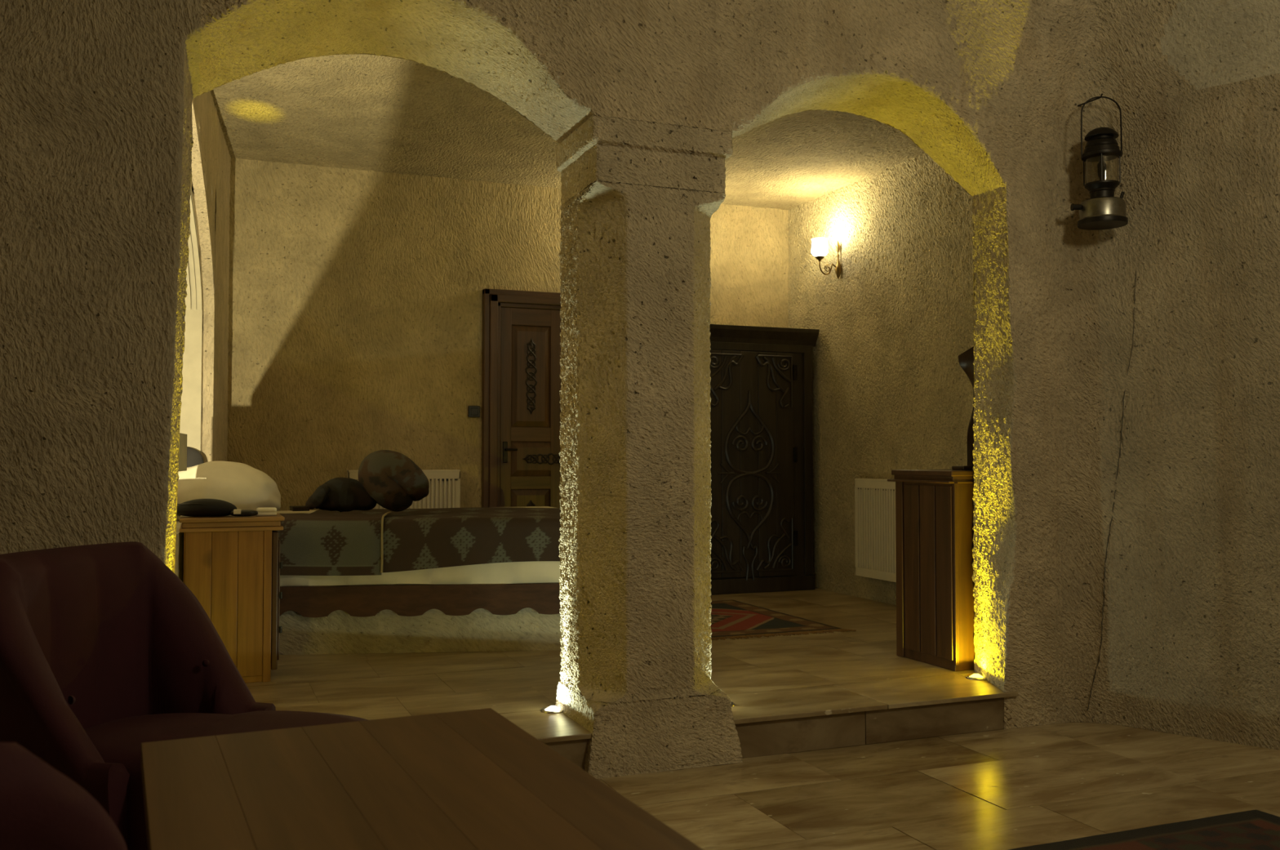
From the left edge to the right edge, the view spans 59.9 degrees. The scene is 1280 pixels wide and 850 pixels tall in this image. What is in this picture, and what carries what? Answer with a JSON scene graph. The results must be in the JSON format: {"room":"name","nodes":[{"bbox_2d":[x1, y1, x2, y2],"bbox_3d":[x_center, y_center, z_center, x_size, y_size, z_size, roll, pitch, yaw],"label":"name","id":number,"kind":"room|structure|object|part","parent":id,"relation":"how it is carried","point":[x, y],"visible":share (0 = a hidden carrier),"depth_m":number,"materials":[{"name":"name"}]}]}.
{"room":"hotel lobby","nodes":[
{"label":"hotel lobby","id":0,"kind":"room"},
{"bbox_2d":[174,90,231,582],"bbox_3d":[-2.527,-0.268,5.818,0.418,3.280,3.739,0,-2,-16],"label":"wall","id":1,"kind":"structure","parent":0,"point":[209,305],"depth_m":6.52,"materials":[{"name":"stone"}]},
{"bbox_2d":[177,432,186,471],"bbox_3d":[-2.051,0.255,4.753,0.106,0.452,1.000,0,-2,-16],"label":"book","id":2,"kind":"object","parent":1,"relation":"attached to","point":[183,437],"visible":0.2,"depth_m":5.09,"materials":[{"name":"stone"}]},
{"bbox_3d":[-2.443,-1.163,5.371,0.282,0.925,2.327,0,-2,-16],"label":"arch moulding","id":3,"kind":"part","parent":1,"relation":"part of","materials":[{"name":"stone"}]},
{"bbox_3d":[-2.296,-1.163,5.430,0.023,0.920,2.301,0,-2,-16],"label":"arch moulding","id":4,"kind":"part","parent":1,"relation":"part of","materials":[{"name":"paint"}]},
{"bbox_2d":[186,446,204,466],"bbox_3d":[-2.628,0.300,6.299,0.304,0.368,0.103,1,-2,-27],"label":"cushion","id":5,"kind":"object","parent":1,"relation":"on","point":[194,457],"visible":0.14,"depth_m":6.31,"materials":[{"name":"grey fabric"}]},
{"bbox_3d":[-2.269,-1.163,5.441,0.026,0.920,2.301,0,-2,-16],"label":"arch moulding","id":6,"kind":"part","parent":1,"relation":"part of","materials":[{"name":"paint"}]},
{"bbox_2d":[191,154,789,511],"bbox_3d":[-1.123,-0.203,8.338,5.300,3.300,0.001,1,-2,-22],"label":"wall","id":7,"kind":"structure","parent":0,"point":[355,296],"depth_m":8.05,"materials":[{"name":"beige paint"}]},
{"bbox_2d":[346,469,460,508],"bbox_3d":[-1.724,0.655,7.978,0.854,0.664,0.096,1,-2,-22],"label":"radiator","id":8,"kind":"object","parent":7,"relation":"attached to","point":[444,489],"visible":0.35,"depth_m":8.05,"materials":[{"name":"white metal"}]},
{"bbox_2d":[347,469,460,472],"bbox_3d":[-1.697,0.332,8.000,0.795,0.016,0.091,1,-2,-22],"label":"grille","id":9,"kind":"object","parent":8,"relation":"attached to","point":[424,470],"depth_m":8.05,"materials":[{"name":"white metal"}]},
{"bbox_2d":[468,405,479,417],"bbox_3d":[-1.234,-0.100,8.267,0.086,0.086,0.024,1,-2,-22],"label":"light switch","id":10,"kind":"object","parent":7,"relation":"attached to","point":[473,411],"visible":1,"depth_m":8.26,"materials":[{"name":"black plastic"}]},
{"bbox_2d":[481,288,561,507],"bbox_3d":[-0.638,0.138,8.468,1.135,2.300,0.100,1,-2,-22],"label":"door","id":11,"kind":"structure","parent":7,"relation":"in","point":[521,410],"depth_m":8.38,"materials":[{"name":"brown wood"}]},
{"bbox_3d":[-1.107,0.133,8.286,0.130,2.300,0.090,1,-2,-22],"label":"casing","id":12,"kind":"part","parent":11,"relation":"part of","materials":[{"name":"brown wood"}]},
{"bbox_3d":[-0.971,0.204,8.309,0.100,0.160,0.054,1,-2,-22],"label":"handle","id":13,"kind":"part","parent":11,"relation":"part of","materials":[{"name":"metal"}]},
{"bbox_3d":[-0.640,-0.946,8.505,1.135,0.130,0.090,1,-2,-22],"label":"head casing","id":14,"kind":"part","parent":11,"relation":"part of","materials":[{"name":"brown wood"}]},
{"bbox_3d":[-0.643,0.439,8.471,0.713,0.100,0.018,1,-2,-22],"label":"rail","id":15,"kind":"part","parent":11,"relation":"part of","materials":[{"name":"brown wood"}]},
{"bbox_3d":[-0.642,0.259,8.475,0.705,0.260,0.014,1,-2,-22],"label":"panel","id":16,"kind":"part","parent":11,"relation":"part of","materials":[{"name":"brown wood"}]},
{"bbox_3d":[-0.827,0.806,8.385,0.308,0.640,0.014,1,-2,-22],"label":"panel","id":17,"kind":"part","parent":11,"relation":"part of","materials":[{"name":"brown wood"}]},
{"bbox_3d":[-0.827,-0.368,8.420,0.308,0.770,0.014,1,-2,-22],"label":"panel","id":18,"kind":"part","parent":11,"relation":"part of","materials":[{"name":"brown wood"}]},
{"bbox_3d":[-0.643,0.074,8.482,0.713,0.110,0.018,1,-2,-22],"label":"rail","id":19,"kind":"part","parent":11,"relation":"part of","materials":[{"name":"brown wood"}]},
{"bbox_3d":[-0.643,-0.816,8.508,0.713,0.130,0.018,1,-2,-22],"label":"rail","id":20,"kind":"part","parent":11,"relation":"part of","materials":[{"name":"brown wood"}]},
{"bbox_2d":[196,53,924,209],"bbox_3d":[-0.538,-1.883,6.656,5.500,0.001,3.750,1,-2,-22],"label":"ceiling","id":21,"kind":"structure","parent":0,"point":[362,112],"depth_m":7.18,"materials":[{"name":"beige paint"}]},
{"bbox_2d":[244,587,1017,742],"bbox_3d":[-0.404,1.332,6.353,5.796,0.214,4.194,1,-2,-22],"label":"floor","id":22,"kind":"structure","parent":0,"point":[780,677],"depth_m":5.20,"materials":[{"name":"tile"}]},
{"bbox_2d":[178,512,284,682],"bbox_3d":[-1.952,0.814,5.298,0.455,0.762,0.452,1,-2,-22],"label":"cabinet","id":23,"kind":"object","parent":22,"relation":"on","point":[232,564],"visible":0.86,"depth_m":5.12,"materials":[{"name":"brown wood"}]},
{"bbox_2d":[176,498,237,516],"bbox_3d":[-2.043,0.389,5.226,0.280,0.084,0.170,1,-2,-19],"label":"pouch","id":24,"kind":"object","parent":23,"relation":"on","point":[197,507],"visible":0.91,"depth_m":5.16,"materials":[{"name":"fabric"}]},
{"bbox_2d":[176,460,280,515],"bbox_3d":[-2.313,0.351,6.086,0.658,0.309,0.428,1,-2,-22],"label":"pillow","id":25,"kind":"object","parent":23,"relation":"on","point":[242,485],"visible":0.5,"depth_m":5.95,"materials":[{"name":"white fabric"}]},
{"bbox_2d":[230,509,257,516],"bbox_3d":[-1.858,0.412,5.213,0.124,0.034,0.066,0,-2,-16],"label":"case","id":26,"kind":"object","parent":23,"relation":"on","point":[240,513],"visible":1,"depth_m":5.19,"materials":[{"name":"black plastic"}]},
{"bbox_2d":[255,506,276,515],"bbox_3d":[-1.785,0.414,5.307,0.098,0.036,0.120,1,-2,-18],"label":"folded napkin","id":27,"kind":"object","parent":23,"relation":"on","point":[268,511],"visible":0.88,"depth_m":5.26,"materials":[{"name":"white fabric"}]},
{"bbox_3d":[-1.731,0.835,5.161,0.035,0.712,0.012,1,-2,-22],"label":"corner post","id":28,"kind":"part","parent":23,"relation":"part of","materials":[{"name":"brown wood"}]},
{"bbox_3d":[-1.779,0.826,5.371,0.028,0.642,0.404,1,-2,-22],"label":"door","id":29,"kind":"part","parent":23,"relation":"part of","materials":[{"name":"brown wood"}]},
{"bbox_3d":[-1.760,0.826,5.375,0.010,0.562,0.350,1,-2,-22],"label":"door panel","id":30,"kind":"part","parent":23,"relation":"part of","materials":[{"name":"brown wood"}]},
{"bbox_2d":[276,506,561,654],"bbox_3d":[-1.418,0.884,6.540,2.457,0.695,2.029,1,-2,-22],"label":"sofa","id":31,"kind":"object","parent":22,"relation":"on","point":[511,606],"visible":0.41,"depth_m":5.91,"materials":[{"name":"fabric"}]},
{"bbox_2d":[288,505,309,511],"bbox_3d":[-2.098,0.514,6.849,0.104,0.028,0.124,1,-2,-27],"label":"flat box","id":32,"kind":"object","parent":31,"relation":"on","point":[299,508],"visible":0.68,"depth_m":6.80,"materials":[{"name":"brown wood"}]},
{"bbox_3d":[-2.098,0.506,6.849,0.104,0.012,0.124,1,-2,-27],"label":"box lid","id":33,"kind":"part","parent":32,"relation":"part of","materials":[{"name":"brown wood"}]},
{"bbox_2d":[276,511,391,575],"bbox_3d":[-1.707,0.634,5.978,0.689,0.322,0.337,0,-2,-4],"label":"cushion","id":34,"kind":"object","parent":31,"relation":"on","point":[311,544],"visible":0.79,"depth_m":5.83,"materials":[{"name":"fabric"}]},
{"bbox_3d":[-1.404,0.709,6.538,2.378,0.345,2.002,1,-2,-22],"label":"mattress","id":35,"kind":"part","parent":31,"relation":"part of","materials":[{"name":"white fabric"}]},
{"bbox_3d":[-1.243,0.932,5.893,2.394,0.163,0.022,0,-2,-5],"label":"rail","id":36,"kind":"part","parent":31,"relation":"part of","materials":[{"name":"brown wood"}]},
{"bbox_2d":[311,506,560,573],"bbox_3d":[-1.030,0.658,6.601,1.828,0.297,1.424,0,-2,-5],"label":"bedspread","id":37,"kind":"object","parent":31,"relation":"on","point":[414,539],"visible":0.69,"depth_m":5.92,"materials":[{"name":"fabric"}]},
{"bbox_2d":[305,477,377,511],"bbox_3d":[-1.687,0.393,6.276,0.394,0.196,0.265,1,-2,-22],"label":"cloth bundle","id":38,"kind":"object","parent":37,"relation":"on","point":[336,494],"visible":0.94,"depth_m":6.18,"materials":[{"name":"black fabric"}]},
{"bbox_2d":[358,449,429,511],"bbox_3d":[-1.412,0.320,6.399,0.416,0.353,0.406,1,-2,-22],"label":"patterned cushion","id":39,"kind":"object","parent":37,"relation":"on","point":[390,477],"visible":0.98,"depth_m":6.22,"materials":[{"name":"fabric"}]},
{"bbox_2d":[540,705,562,713],"bbox_3d":[-0.357,1.163,4.564,0.106,0.020,0.106,1,-2,-22],"label":"uplight","id":40,"kind":"object","parent":22,"relation":"on","point":[552,708],"visible":0.95,"depth_m":4.54,"materials":[{"name":"white glass"}]},
{"bbox_2d":[709,324,819,595],"bbox_3d":[0.801,0.273,8.776,1.110,2.050,0.530,1,-2,-22],"label":"wardrobe","id":41,"kind":"object","parent":22,"relation":"on","point":[762,411],"visible":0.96,"depth_m":8.59,"materials":[{"name":"brown wood"}]},
{"bbox_3d":[0.803,-0.687,8.800,1.110,0.130,0.520,1,-2,-22],"label":"cornice","id":42,"kind":"part","parent":41,"relation":"part of","materials":[{"name":"brown wood"}]},
{"bbox_2d":[710,599,856,639],"bbox_3d":[0.396,1.244,7.125,1.332,0.010,1.560,1,-2,-22],"label":"patterned rug","id":43,"kind":"object","parent":22,"relation":"on","point":[731,618],"visible":0.4,"depth_m":6.88,"materials":[{"name":"fabric"}]},
{"bbox_2d":[887,469,975,671],"bbox_3d":[1.878,0.723,5.823,1.014,0.975,0.527,1,-2,-22],"label":"base cabinet","id":44,"kind":"object","parent":22,"relation":"on","point":[935,508],"visible":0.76,"depth_m":5.54,"materials":[{"name":"wood"}]},
{"bbox_3d":[1.362,0.753,5.824,0.010,0.915,0.059,1,-2,-22],"label":"corner post","id":45,"kind":"part","parent":44,"relation":"part of","materials":[{"name":"brown wood"}]},
{"bbox_2d":[951,346,973,470],"bbox_3d":[1.718,-0.114,5.712,0.215,0.690,0.129,1,-2,-22],"label":"sculpture","id":46,"kind":"object","parent":44,"relation":"on","point":[966,359],"visible":0.36,"depth_m":5.71,"materials":[{"name":"brown wood"}]},
{"bbox_2d":[964,673,986,679],"bbox_3d":[1.589,1.183,5.245,0.106,0.020,0.106,1,-2,-22],"label":"uplight","id":47,"kind":"object","parent":22,"relation":"on","point":[975,676],"visible":0.99,"depth_m":5.22,"materials":[{"name":"yellow glass"}]},
{"bbox_2d":[0,0,1279,750],"bbox_3d":[0.861,-0.621,1.839,7.750,3.750,6.159,1,-2,-22],"label":"wall","id":48,"kind":"structure","parent":0,"point":[1126,550],"depth_m":4.71,"materials":[{"name":"beige stone"}]},
{"bbox_2d":[543,697,1012,769],"bbox_3d":[0.041,1.259,4.345,3.470,0.141,0.096,1,-2,-22],"label":"step","id":49,"kind":"structure","parent":48,"relation":"attached to","point":[757,739],"depth_m":4.64,"materials":[{"name":"tile"}]},
{"bbox_2d":[1070,93,1128,230],"bbox_3d":[2.031,-1.183,4.974,0.279,0.591,0.210,-1,-2,38],"label":"lantern","id":50,"kind":"object","parent":48,"relation":"attached to","point":[1102,152],"visible":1,"depth_m":4.90,"materials":[{"name":"metal"}]},
{"bbox_3d":[1.942,-0.970,4.947,0.040,0.030,0.032,0,-2,0],"label":"pump knob","id":51,"kind":"part","parent":50,"relation":"part of","materials":[{"name":"metal"}]},
{"bbox_3d":[1.991,-1.134,4.981,0.005,0.126,0.006,1,-2,-22],"label":"guard rod","id":52,"kind":"part","parent":50,"relation":"part of","materials":[{"name":"metal"}]},
{"bbox_2d":[1080,134,1122,161],"bbox_3d":[2.059,-1.239,4.955,0.172,0.092,0.172,1,-2,-22],"label":"hood","id":53,"kind":"object","parent":50,"relation":"attached to","point":[1097,146],"depth_m":4.90,"materials":[{"name":"metal"}]},
{"bbox_3d":[2.059,-1.336,4.958,0.184,0.266,0.006,0,-2,0],"label":"handle","id":54,"kind":"part","parent":50,"relation":"part of","materials":[{"name":"metal"}]},
{"bbox_3d":[2.029,-1.137,4.884,0.005,0.126,0.006,1,-2,-22],"label":"guard rod","id":55,"kind":"part","parent":50,"relation":"part of","materials":[{"name":"metal"}]},
{"bbox_3d":[2.059,-1.134,4.952,0.138,0.120,0.138,1,-2,-22],"label":"glass globe","id":56,"kind":"part","parent":50,"relation":"part of","materials":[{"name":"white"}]},
{"bbox_3d":[2.059,-0.950,4.946,0.203,0.116,0.203,1,-2,-22],"label":"fuel tank","id":57,"kind":"part","parent":50,"relation":"part of","materials":[{"name":"metal"}]},
{"bbox_3d":[2.127,-1.136,4.923,0.005,0.126,0.006,1,-2,-22],"label":"guard rod","id":58,"kind":"part","parent":50,"relation":"part of","materials":[{"name":"metal"}]},
{"bbox_2d":[787,152,973,604],"bbox_3d":[1.922,-0.225,7.591,0.001,3.300,3.750,1,-2,-22],"label":"wall","id":59,"kind":"structure","parent":0,"point":[891,390],"depth_m":8.05,"materials":[{"name":"beige paint"}]},
{"bbox_2d":[810,237,841,279],"bbox_3d":[1.429,-1.272,8.508,0.255,0.297,0.132,1,-2,-22],"label":"wall sconce","id":60,"kind":"object","parent":59,"relation":"attached to","point":[820,250],"visible":1,"depth_m":8.46,"materials":[{"name":"gold metal"}]},
{"bbox_3d":[1.373,-1.354,8.487,0.132,0.134,0.132,1,-2,-22],"label":"lamp shade","id":61,"kind":"part","parent":60,"relation":"part of","materials":[{"name":"beige glass"}]},
{"bbox_3d":[1.443,-1.202,8.511,0.164,0.112,0.011,1,-2,-22],"label":"arm","id":62,"kind":"part","parent":60,"relation":"part of","materials":[{"name":"gold metal"}]},
{"bbox_2d":[854,478,896,582],"bbox_3d":[1.804,0.731,7.660,0.096,0.704,1.159,1,-2,-22],"label":"radiator","id":63,"kind":"object","parent":59,"relation":"attached to","point":[875,552],"visible":0.41,"depth_m":7.88,"materials":[{"name":"white metal"}]},
{"bbox_2d":[854,478,888,481],"bbox_3d":[1.818,0.386,7.644,0.091,0.016,1.100,1,-2,-22],"label":"grille","id":64,"kind":"object","parent":63,"relation":"attached to","point":[855,479],"depth_m":7.98,"materials":[{"name":"white metal"}]},
{"bbox_2d":[597,721,1279,849],"bbox_3d":[0.963,1.307,1.909,8.034,0.101,6.300,1,-2,-22],"label":"floor","id":65,"kind":"structure","parent":0,"point":[1018,787],"depth_m":4.00,"materials":[{"name":"tile"}]},
{"bbox_2d":[0,742,127,849],"bbox_3d":[-0.974,0.776,1.357,0.736,0.930,0.990,0,-2,-16],"label":"armchair","id":66,"kind":"object","parent":65,"relation":"on","point":[42,807],"visible":1,"depth_m":1.06,"materials":[{"name":"red fabric"}]},
{"bbox_2d":[0,541,368,849],"bbox_3d":[-1.144,0.807,2.861,0.990,0.957,0.739,0,-2,14],"label":"armchair","id":67,"kind":"object","parent":65,"relation":"on","point":[105,651],"visible":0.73,"depth_m":2.94,"materials":[{"name":"red fabric"}]},
{"bbox_3d":[-1.091,0.940,2.843,0.880,0.349,0.617,0,-2,14],"label":"seat","id":68,"kind":"part","parent":67,"relation":"part of","materials":[{"name":"red fabric"}]},
{"bbox_2d":[141,707,703,849],"bbox_3d":[-0.311,0.867,1.407,0.575,0.750,1.020,1,-2,-25],"label":"dining table","id":69,"kind":"object","parent":65,"relation":"on","point":[472,779],"visible":1,"depth_m":1.49,"materials":[{"name":"brown wood"}]},
{"bbox_2d":[555,114,742,778],"bbox_3d":[0.013,0.078,4.530,0.644,2.512,0.497,1,-2,-22],"label":"pillar","id":70,"kind":"structure","parent":65,"relation":"on","point":[639,199],"depth_m":4.36,"materials":[{"name":"beige stone"}]},
{"bbox_2d":[1008,808,1279,849],"bbox_3d":[1.692,1.272,2.614,1.610,0.011,1.865,1,-2,-22],"label":"rug","id":71,"kind":"object","parent":65,"relation":"on","point":[1252,829],"visible":1,"depth_m":3.48,"materials":[{"name":"black fabric"}]}
]}

